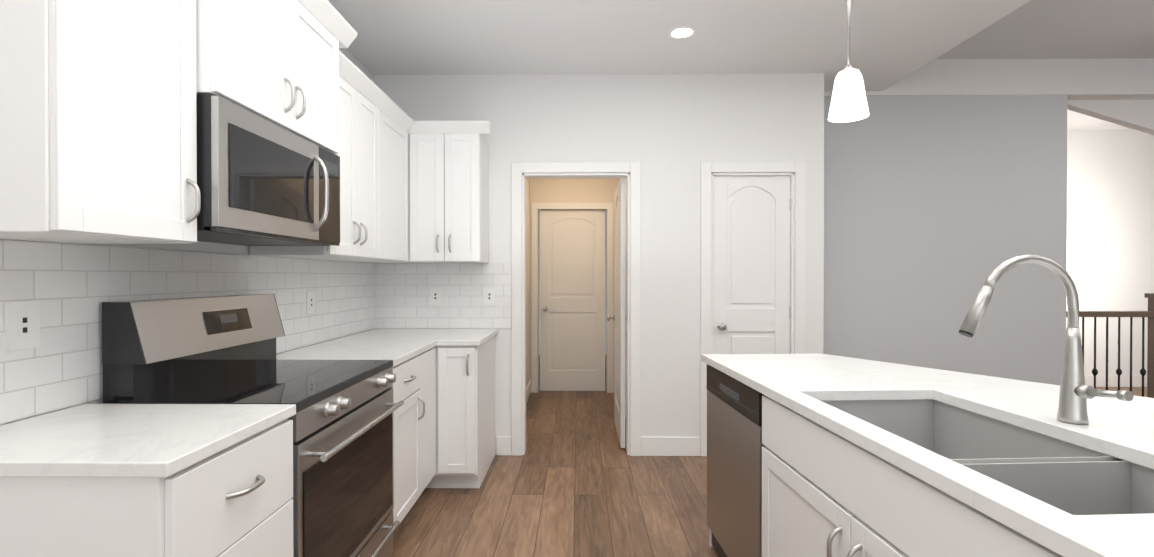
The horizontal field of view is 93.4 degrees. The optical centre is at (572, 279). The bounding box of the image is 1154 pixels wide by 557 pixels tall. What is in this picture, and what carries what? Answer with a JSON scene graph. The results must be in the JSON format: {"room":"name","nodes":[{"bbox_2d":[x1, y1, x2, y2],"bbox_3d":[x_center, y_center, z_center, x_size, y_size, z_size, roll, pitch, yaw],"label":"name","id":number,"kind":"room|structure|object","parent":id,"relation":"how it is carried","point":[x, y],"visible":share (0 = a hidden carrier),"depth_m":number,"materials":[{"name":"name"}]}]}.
{"room":"kitchen","nodes":[
{"label":"kitchen","id":0,"kind":"room"},
{"bbox_2d":[0,48,373,425],"bbox_3d":[-1.538,-0.084,0.503,0.120,2.750,7.120,0,0,1],"label":"wall","id":1,"kind":"structure","parent":0,"point":[207,247],"depth_m":2.17,"materials":[{"name":"paint"}]},
{"bbox_2d":[0,0,200,243],"bbox_3d":[-1.255,-0.559,1.340,0.412,0.910,0.506,0,0,1],"label":"upper cabinet","id":2,"kind":"object","parent":1,"relation":"attached to","point":[98,127],"visible":1,"depth_m":1.28,"materials":[{"name":"paint"}]},
{"bbox_2d":[0,239,375,423],"bbox_3d":[-1.459,0.129,2.044,0.006,0.473,3.800,0,0,1],"label":"backsplash","id":3,"kind":"structure","parent":1,"relation":"attached to","point":[71,287],"depth_m":1.69,"materials":[{"name":"tile"}]},
{"bbox_2d":[6,300,39,350],"bbox_3d":[-1.458,0.120,1.443,0.008,0.128,0.084,0,0,1],"label":"electrical outlet","id":4,"kind":"object","parent":3,"relation":"attached to","point":[22,324],"visible":1,"depth_m":1.44,"materials":[{"name":"white plastic"}]},
{"bbox_2d":[306,291,314,314],"bbox_3d":[-1.442,0.125,2.993,0.008,0.128,0.084,0,0,1],"label":"electrical outlet","id":5,"kind":"object","parent":3,"relation":"attached to","point":[310,302],"visible":1,"depth_m":2.98,"materials":[{"name":"white plastic"}]},
{"bbox_2d":[196,0,356,153],"bbox_3d":[-1.223,-0.841,2.010,0.462,0.575,0.970,0,0,1],"label":"upper cabinet","id":6,"kind":"object","parent":1,"relation":"attached to","point":[275,62],"visible":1,"depth_m":1.94,"materials":[{"name":"paint"}]},
{"bbox_2d":[196,94,339,245],"bbox_3d":[-1.219,-0.348,2.013,0.467,0.400,0.822,0,0,1],"label":"microwave","id":7,"kind":"object","parent":6,"relation":"attached to","point":[261,181],"visible":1,"depth_m":1.83,"materials":[{"name":"silver metal"}]},
{"bbox_2d":[249,55,376,262],"bbox_3d":[-1.266,-0.568,2.761,0.361,0.910,0.659,0,0,1],"label":"upper cabinet","id":8,"kind":"object","parent":1,"relation":"attached to","point":[357,154],"depth_m":2.70,"materials":[{"name":"paint"}]},
{"bbox_2d":[377,87,416,262],"bbox_3d":[-1.231,-0.572,3.275,0.421,0.910,0.598,0,0,1],"label":"upper cabinet","id":9,"kind":"object","parent":1,"relation":"attached to","point":[412,190],"depth_m":3.33,"materials":[{"name":"paint"}]},
{"bbox_2d":[526,178,532,391],"bbox_3d":[-0.536,-0.114,5.113,0.150,2.750,2.120,0,0,1],"label":"wall","id":10,"kind":"structure","parent":0,"point":[529,181],"depth_m":5.90,"materials":[{"name":"paint"}]},
{"bbox_2d":[505,380,530,450],"bbox_3d":[-0.482,1.194,5.071,0.018,0.135,1.980,0,0,1],"label":"baseboard","id":11,"kind":"structure","parent":10,"relation":"attached to","point":[508,439],"depth_m":3.93,"materials":[{"name":"paint"}]},
{"bbox_2d":[533,178,616,392],"bbox_3d":[0.014,-0.120,6.107,0.930,2.750,0.120,0,0,1],"label":"wall","id":12,"kind":"structure","parent":0,"point":[570,190],"depth_m":6.04,"materials":[{"name":"paint"}]},
{"bbox_2d":[540,210,604,390],"bbox_3d":[-0.006,0.233,6.055,0.730,2.020,0.092,0,0,1],"label":"hall door","id":13,"kind":"structure","parent":12,"relation":"in","point":[572,300],"depth_m":6.08,"materials":[{"name":"paint"}]},
{"bbox_2d":[374,73,823,454],"bbox_3d":[0.182,-0.107,4.125,3.245,2.750,0.400,0,0,1],"label":"wall","id":14,"kind":"structure","parent":0,"point":[670,132],"depth_m":3.92,"materials":[{"name":"paint"}]},
{"bbox_2d":[376,263,511,328],"bbox_3d":[-0.929,0.116,3.935,0.968,0.473,0.006,0,0,1],"label":"backsplash","id":15,"kind":"structure","parent":14,"relation":"attached to","point":[402,289],"depth_m":3.93,"materials":[{"name":"tile"}]},
{"bbox_2d":[430,288,440,304],"bbox_3d":[-0.993,0.119,3.929,0.080,0.124,0.008,0,0,1],"label":"electrical outlet","id":16,"kind":"object","parent":15,"relation":"attached to","point":[435,296],"visible":1,"depth_m":3.93,"materials":[{"name":"white plastic"}]},
{"bbox_2d":[484,288,494,304],"bbox_3d":[-0.603,0.119,3.925,0.080,0.124,0.008,0,0,1],"label":"electrical outlet","id":17,"kind":"object","parent":15,"relation":"attached to","point":[489,296],"visible":1,"depth_m":3.92,"materials":[{"name":"white plastic"}]},
{"bbox_2d":[417,120,488,262],"bbox_3d":[-0.853,-0.575,3.711,0.486,0.910,0.427,0,0,1],"label":"upper cabinet","id":18,"kind":"object","parent":14,"relation":"attached to","point":[453,156],"depth_m":3.57,"materials":[{"name":"paint"}]},
{"bbox_2d":[511,162,640,455],"bbox_3d":[0.023,0.211,3.989,0.930,2.115,0.156,0,0,1],"label":"door frame","id":19,"kind":"structure","parent":14,"relation":"attached to","point":[521,172],"depth_m":3.92,"materials":[{"name":"paint"}]},
{"bbox_2d":[641,437,699,455],"bbox_3d":[0.702,1.201,3.922,0.426,0.135,0.014,0,0,1],"label":"baseboard","id":20,"kind":"structure","parent":14,"relation":"attached to","point":[670,446],"depth_m":3.91,"materials":[{"name":"paint"}]},
{"bbox_2d":[713,176,790,353],"bbox_3d":[1.298,0.247,3.922,0.572,2.020,0.092,0,0,1],"label":"pantry door","id":21,"kind":"structure","parent":14,"relation":"in","point":[751,264],"depth_m":3.94,"materials":[{"name":"paint"}]},
{"bbox_2d":[700,162,805,455],"bbox_3d":[1.293,0.211,3.968,0.750,2.115,0.140,0,0,1],"label":"door frame","id":22,"kind":"structure","parent":14,"relation":"attached to","point":[797,179],"depth_m":3.90,"materials":[{"name":"paint"}]},
{"bbox_2d":[617,178,625,397],"bbox_3d":[0.559,-0.114,5.102,0.120,2.750,2.120,0,0,1],"label":"wall","id":23,"kind":"structure","parent":0,"point":[618,179],"depth_m":5.18,"materials":[{"name":"paint"}]},
{"bbox_2d":[607,178,625,447],"bbox_3d":[0.377,0.244,4.421,0.171,2.020,0.740,0,0,1],"label":"hall door","id":24,"kind":"structure","parent":23,"relation":"in","point":[619,317],"depth_m":4.18,"materials":[{"name":"paint"}]},
{"bbox_2d":[328,0,1030,90],"bbox_3d":[0.408,-1.516,1.564,3.990,0.100,9.300,0,0,1],"label":"ceiling","id":25,"kind":"structure","parent":0,"point":[892,42],"depth_m":3.29,"materials":[{"name":"paint"}]},
{"bbox_2d":[667,25,696,38],"bbox_3d":[0.650,-1.473,3.242,0.176,0.005,0.176,0,0,1],"label":"recessed light","id":26,"kind":"object","parent":25,"relation":"in","point":[682,32],"visible":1,"depth_m":3.24,"materials":[{"name":"paint"}]},
{"bbox_2d":[828,0,868,122],"bbox_3d":[1.110,-1.062,2.190,0.150,0.814,0.150,0,0,1],"label":"pendant light","id":27,"kind":"object","parent":25,"relation":"hanging from","point":[849,102],"visible":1,"depth_m":2.15,"materials":[{"name":"white glass"}]},
{"bbox_2d":[390,355,1146,556],"bbox_3d":[2.907,1.306,2.907,10.200,0.060,12.000,0,0,1],"label":"floor","id":28,"kind":"structure","parent":0,"point":[575,480],"depth_m":3.13,"materials":[{"name":"brown wood"}]},
{"bbox_2d":[0,418,292,556],"bbox_3d":[-1.126,0.844,1.373,0.666,0.883,0.496,0,0,1],"label":"base cabinet","id":29,"kind":"object","parent":28,"relation":"on","point":[235,500],"visible":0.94,"depth_m":1.13,"materials":[{"name":"paint"}]},
{"bbox_2d":[0,404,295,477],"bbox_3d":[-1.142,0.386,1.364,0.635,0.031,0.509,0,0,1],"label":"countertop","id":30,"kind":"structure","parent":29,"relation":"on","point":[127,440],"depth_m":1.29,"materials":[{"name":"stone"}]},
{"bbox_2d":[101,294,403,556],"bbox_3d":[-1.097,0.674,2.043,0.691,1.215,0.842,0,0,1],"label":"range","id":31,"kind":"object","parent":28,"relation":"on","point":[208,350],"visible":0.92,"depth_m":1.90,"materials":[{"name":"silver metal"}]},
{"bbox_2d":[390,335,494,523],"bbox_3d":[-1.005,0.832,3.203,0.870,0.883,1.470,0,0,1],"label":"base cabinet","id":32,"kind":"object","parent":28,"relation":"on","point":[444,425],"visible":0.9,"depth_m":3.22,"materials":[{"name":"paint"}]},
{"bbox_2d":[276,329,455,366],"bbox_3d":[-1.121,0.374,3.200,0.638,0.031,1.470,0,0,1],"label":"countertop","id":33,"kind":"structure","parent":32,"relation":"on","point":[397,345],"depth_m":2.94,"materials":[{"name":"stone"}]},
{"bbox_2d":[440,329,497,345],"bbox_3d":[-0.661,0.372,3.568,0.232,0.031,0.725,0,0,1],"label":"countertop","id":34,"kind":"structure","parent":32,"relation":"on","point":[462,337],"depth_m":3.37,"materials":[{"name":"stone"}]},
{"bbox_2d":[707,365,764,556],"bbox_3d":[0.936,0.842,2.280,0.575,0.876,0.640,0,0,-3],"label":"dishwasher","id":35,"kind":"object","parent":28,"relation":"on","point":[735,445],"visible":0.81,"depth_m":2.21,"materials":[{"name":"silver metal"}]},
{"bbox_2d":[813,421,904,556],"bbox_3d":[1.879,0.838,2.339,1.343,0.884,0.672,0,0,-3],"label":"base cabinet","id":36,"kind":"object","parent":28,"relation":"on","point":[826,492],"depth_m":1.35,"materials":[{"name":"paint"}]},
{"bbox_2d":[905,458,1125,556],"bbox_3d":[1.926,0.844,1.435,1.343,0.884,1.139,0,0,-3],"label":"base cabinet","id":37,"kind":"object","parent":28,"relation":"on","point":[937,524],"depth_m":1.04,"materials":[{"name":"paint"}]},
{"bbox_2d":[1013,530,1062,556],"bbox_3d":[1.029,0.850,0.549,0.575,0.884,0.668,0,0,-3],"label":"base cabinet","id":38,"kind":"object","parent":28,"relation":"on","point":[1023,546],"depth_m":0.87,"materials":[{"name":"paint"}]},
{"bbox_2d":[701,353,1153,556],"bbox_3d":[1.822,0.390,0.848,2.209,0.031,3.730,0,0,-3],"label":"countertop","id":39,"kind":"structure","parent":38,"relation":"on","point":[805,385],"depth_m":1.45,"materials":[{"name":"stone"}]},
{"bbox_2d":[822,399,1153,514],"bbox_3d":[0.998,0.513,1.341,0.487,0.219,0.962,0,0,-3],"label":"sink","id":40,"kind":"object","parent":39,"relation":"in","point":[1070,478],"visible":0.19,"depth_m":1.32,"materials":[{"name":"silver metal"}]},
{"bbox_2d":[958,254,1133,424],"bbox_3d":[1.167,0.152,1.357,0.336,0.435,0.165,0,0,-3],"label":"faucet","id":41,"kind":"object","parent":39,"relation":"on","point":[1075,392],"visible":1,"depth_m":1.40,"materials":[{"name":"silver metal"}]},
{"bbox_2d":[1066,293,1153,397],"bbox_3d":[4.649,0.693,4.886,1.405,1.140,0.150,0,0,1],"label":"stair railing","id":42,"kind":"object","parent":28,"relation":"on","point":[1149,313],"visible":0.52,"depth_m":4.88,"materials":[{"name":"brown wood"}]},
{"bbox_2d":[823,95,1067,384],"bbox_3d":[2.849,-0.094,4.359,2.085,2.720,0.120,0,0,1],"label":"wall","id":43,"kind":"structure","parent":0,"point":[938,210],"depth_m":4.30,"materials":[{"name":"paint"}]},
{"bbox_2d":[824,58,1153,99],"bbox_3d":[4.914,-1.594,4.320,6.215,0.280,0.135,0,0,1],"label":"header beam","id":44,"kind":"structure","parent":0,"point":[1108,79],"depth_m":4.27,"materials":[{"name":"paint"}]},
{"bbox_2d":[936,0,1153,58],"bbox_3d":[5.189,-1.684,0.624,5.590,0.250,7.520,0,0,1],"label":"ceiling","id":45,"kind":"structure","parent":0,"point":[1069,29],"depth_m":3.82,"materials":[{"name":"paint"}]},
{"bbox_2d":[1067,109,1133,129],"bbox_3d":[5.238,-1.791,5.433,5.590,0.100,2.100,0,0,1],"label":"ceiling","id":46,"kind":"structure","parent":0,"point":[1077,121],"depth_m":6.07,"materials":[{"name":"paint"}]},
{"bbox_2d":[1066,130,1153,374],"bbox_3d":[5.488,-0.248,6.431,4.890,3.000,0.120,0,0,1],"label":"wall","id":47,"kind":"structure","parent":0,"point":[1110,220],"depth_m":6.34,"materials":[{"name":"paint"}]},
{"bbox_2d":[1084,375,1146,386],"bbox_3d":[5.492,1.185,6.373,4.900,0.135,0.014,0,0,1],"label":"baseboard","id":48,"kind":"structure","parent":47,"relation":"attached to","point":[1089,379],"depth_m":6.36,"materials":[{"name":"paint"}]},
{"bbox_2d":[1067,100,1153,134],"bbox_3d":[5.963,-0.822,4.425,4.120,1.265,0.075,0,0,1],"label":"fascia beam","id":49,"kind":"structure","parent":0,"point":[1137,115],"depth_m":4.40,"materials":[{"name":"paint"}]}
]}

